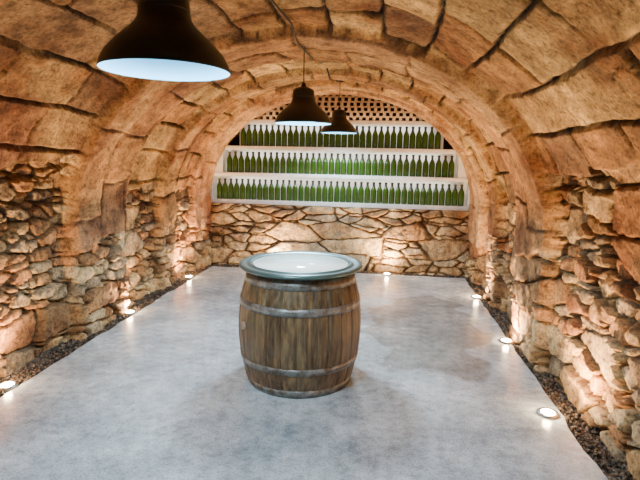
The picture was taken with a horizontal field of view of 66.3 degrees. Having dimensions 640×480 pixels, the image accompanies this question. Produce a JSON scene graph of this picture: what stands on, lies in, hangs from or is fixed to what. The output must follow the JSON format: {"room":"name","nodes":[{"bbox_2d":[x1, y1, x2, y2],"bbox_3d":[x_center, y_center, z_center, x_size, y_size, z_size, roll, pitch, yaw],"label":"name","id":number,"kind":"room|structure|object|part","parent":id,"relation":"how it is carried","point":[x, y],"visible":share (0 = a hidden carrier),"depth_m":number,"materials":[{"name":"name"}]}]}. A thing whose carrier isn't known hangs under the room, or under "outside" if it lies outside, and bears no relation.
{"room":"wine cellar","nodes":[
{"label":"wine cellar","id":0,"kind":"room"},
{"bbox_2d":[0,195,211,377],"bbox_3d":[-2.162,0.477,3.288,0.268,1.067,8.750,2,9,7],"label":"wall","id":1,"kind":"structure","parent":0,"point":[61,280],"depth_m":4.11,"materials":[{"name":"stone"}]},
{"bbox_2d":[0,266,607,479],"bbox_3d":[-0.306,1.115,2.808,3.517,0.080,8.072,2,9,7],"label":"floor","id":2,"kind":"structure","parent":0,"point":[432,391],"depth_m":3.04,"materials":[{"name":"concrete"}]},
{"bbox_2d":[184,275,193,279],"bbox_3d":[-1.678,0.482,6.275,0.128,0.052,0.128,2,9,7],"label":"recessed light","id":3,"kind":"object","parent":2,"relation":"in","point":[186,276],"visible":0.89,"depth_m":6.25,"materials":[{"name":"silver metal"}]},
{"bbox_2d":[238,251,361,398],"bbox_3d":[-0.140,0.554,3.435,0.850,0.827,0.852,2,9,7],"label":"wine barrel","id":4,"kind":"object","parent":2,"relation":"on","point":[299,323],"visible":1,"depth_m":3.10,"materials":[{"name":"brown wood"}]},
{"bbox_3d":[-0.132,0.159,3.371,0.651,0.006,0.651,2,9,7],"label":"glass","id":5,"kind":"part","parent":4,"relation":"part of","materials":[{"name":"white"}]},
{"bbox_2d":[471,295,481,299],"bbox_3d":[1.793,0.662,5.615,0.128,0.052,0.128,2,9,7],"label":"recessed light","id":6,"kind":"object","parent":2,"relation":"in","point":[472,296],"visible":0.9,"depth_m":5.59,"materials":[{"name":"silver metal"}]},
{"bbox_2d":[498,337,513,343],"bbox_3d":[1.613,0.883,4.245,0.128,0.052,0.128,2,9,7],"label":"recessed light","id":7,"kind":"object","parent":2,"relation":"in","point":[502,340],"visible":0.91,"depth_m":4.22,"materials":[{"name":"silver metal"}]},
{"bbox_2d":[537,407,558,418],"bbox_3d":[1.407,1.078,3.026,0.128,0.052,0.128,2,9,7],"label":"recessed light","id":8,"kind":"object","parent":2,"relation":"in","point":[545,412],"visible":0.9,"depth_m":3.00,"materials":[{"name":"silver metal"}]},
{"bbox_2d":[0,263,635,479],"bbox_3d":[-0.306,1.060,2.992,4.040,0.068,8.450,2,9,7],"label":"gravel","id":9,"kind":"object","parent":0,"point":[589,439],"visible":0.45,"depth_m":3.54,"materials":[{"name":"brown gravel"}]},
{"bbox_2d":[0,380,18,393],"bbox_3d":[-2.067,0.971,3.238,0.128,0.052,0.128,2,9,7],"label":"recessed light","id":10,"kind":"object","parent":9,"relation":"on","point":[6,386],"visible":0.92,"depth_m":3.22,"materials":[{"name":"silver metal"}]},
{"bbox_2d":[124,310,136,315],"bbox_3d":[-1.866,0.718,4.806,0.128,0.052,0.128,2,9,7],"label":"recessed light","id":11,"kind":"object","parent":9,"relation":"on","point":[128,312],"visible":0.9,"depth_m":4.77,"materials":[{"name":"silver metal"}]},
{"bbox_2d":[0,0,639,271],"bbox_3d":[-0.254,-0.718,2.852,4.026,1.529,8.750,2,9,7],"label":"ceiling","id":12,"kind":"structure","parent":0,"point":[538,101],"depth_m":3.33,"materials":[{"name":"stone"}]},
{"bbox_2d":[96,0,230,80],"bbox_3d":[-0.542,-0.952,1.692,0.454,0.710,0.454,2,9,7],"label":"pendant lamp","id":13,"kind":"object","parent":12,"relation":"hanging from","point":[162,42],"visible":1,"depth_m":1.63,"materials":[{"name":"black metal"}]},
{"bbox_2d":[274,46,331,125],"bbox_3d":[-0.128,-1.251,3.847,0.454,0.660,0.454,2,9,7],"label":"pendant lamp","id":14,"kind":"object","parent":12,"relation":"hanging from","point":[303,110],"visible":0.94,"depth_m":3.78,"materials":[{"name":"black metal"}]},
{"bbox_3d":[-0.131,-1.079,3.876,0.454,0.312,0.454,2,9,7],"label":"lamp shade","id":15,"kind":"part","parent":14,"relation":"part of","materials":[{"name":"black metal"}]},
{"bbox_3d":[-0.124,-1.404,3.822,0.110,0.350,0.110,2,9,7],"label":"cord and canopy","id":16,"kind":"part","parent":14,"relation":"part of","materials":[{"name":"black ceramic"}]},
{"bbox_2d":[270,0,340,82],"bbox_3d":[-0.354,-1.280,2.264,0.266,0.116,7.550,2,9,7],"label":"cable","id":17,"kind":"object","parent":12,"relation":"attached to","point":[272,1],"depth_m":3.46,"materials":[{"name":"black"}]},
{"bbox_2d":[320,80,356,133],"bbox_3d":[0.238,-1.654,5.982,0.454,0.680,0.454,2,9,7],"label":"pendant lamp","id":18,"kind":"object","parent":12,"relation":"hanging from","point":[340,124],"visible":0.94,"depth_m":5.91,"materials":[{"name":"black metal"}]},
{"bbox_3d":[0.234,-1.472,6.011,0.454,0.312,0.454,2,9,7],"label":"lamp shade","id":19,"kind":"part","parent":18,"relation":"part of","materials":[{"name":"black metal"}]},
{"bbox_2d":[207,95,469,276],"bbox_3d":[0.252,-0.843,6.947,3.980,2.568,0.542,2,9,7],"label":"wall","id":20,"kind":"structure","parent":0,"point":[393,240],"depth_m":6.80,"materials":[{"name":"stone"}]},
{"bbox_3d":[0.271,-1.879,6.758,2.680,0.462,0.100,2,9,7],"label":"lattice brick panel","id":21,"kind":"part","parent":20,"relation":"part of","materials":[{"name":"brick"}]},
{"bbox_2d":[210,119,470,210],"bbox_3d":[0.260,-1.074,6.940,3.880,1.183,0.400,2,9,7],"label":"rack","id":22,"kind":"object","parent":20,"relation":"on","point":[386,164],"visible":0.94,"depth_m":6.80,"materials":[{"name":"green glass"}]},
{"bbox_2d":[248,119,431,126],"bbox_3d":[0.272,-1.629,6.849,2.759,0.057,0.400,2,9,7],"label":"shelf","id":23,"kind":"object","parent":22,"relation":"attached to","point":[255,122],"depth_m":6.66,"materials":[{"name":"white paint"}]},
{"bbox_2d":[211,198,468,210],"bbox_3d":[0.249,-0.521,7.031,3.880,0.063,0.400,2,9,7],"label":"shelf","id":24,"kind":"object","parent":22,"relation":"attached to","point":[274,201],"depth_m":6.83,"materials":[{"name":"white paint"}]},
{"bbox_2d":[225,145,456,153],"bbox_3d":[0.264,-1.271,6.908,3.429,0.057,0.400,2,9,7],"label":"shelf","id":25,"kind":"object","parent":22,"relation":"attached to","point":[291,149],"depth_m":6.76,"materials":[{"name":"white paint"}]},
{"bbox_2d":[214,172,467,181],"bbox_3d":[0.257,-0.903,6.968,3.780,0.056,0.400,2,9,7],"label":"shelf","id":26,"kind":"object","parent":22,"relation":"attached to","point":[313,176],"depth_m":6.82,"materials":[{"name":"white paint"}]},
{"bbox_2d":[230,94,452,148],"bbox_3d":[0.291,-0.980,7.227,4.200,2.750,0.100,2,9,7],"label":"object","id":27,"kind":"object","parent":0,"point":[236,142],"depth_m":6.99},
{"bbox_2d":[465,203,639,479],"bbox_3d":[1.599,0.631,2.832,0.275,1.066,8.750,2,9,7],"label":"wall","id":28,"kind":"structure","parent":0,"point":[573,311],"depth_m":3.21,"materials":[{"name":"stone"}]}
]}

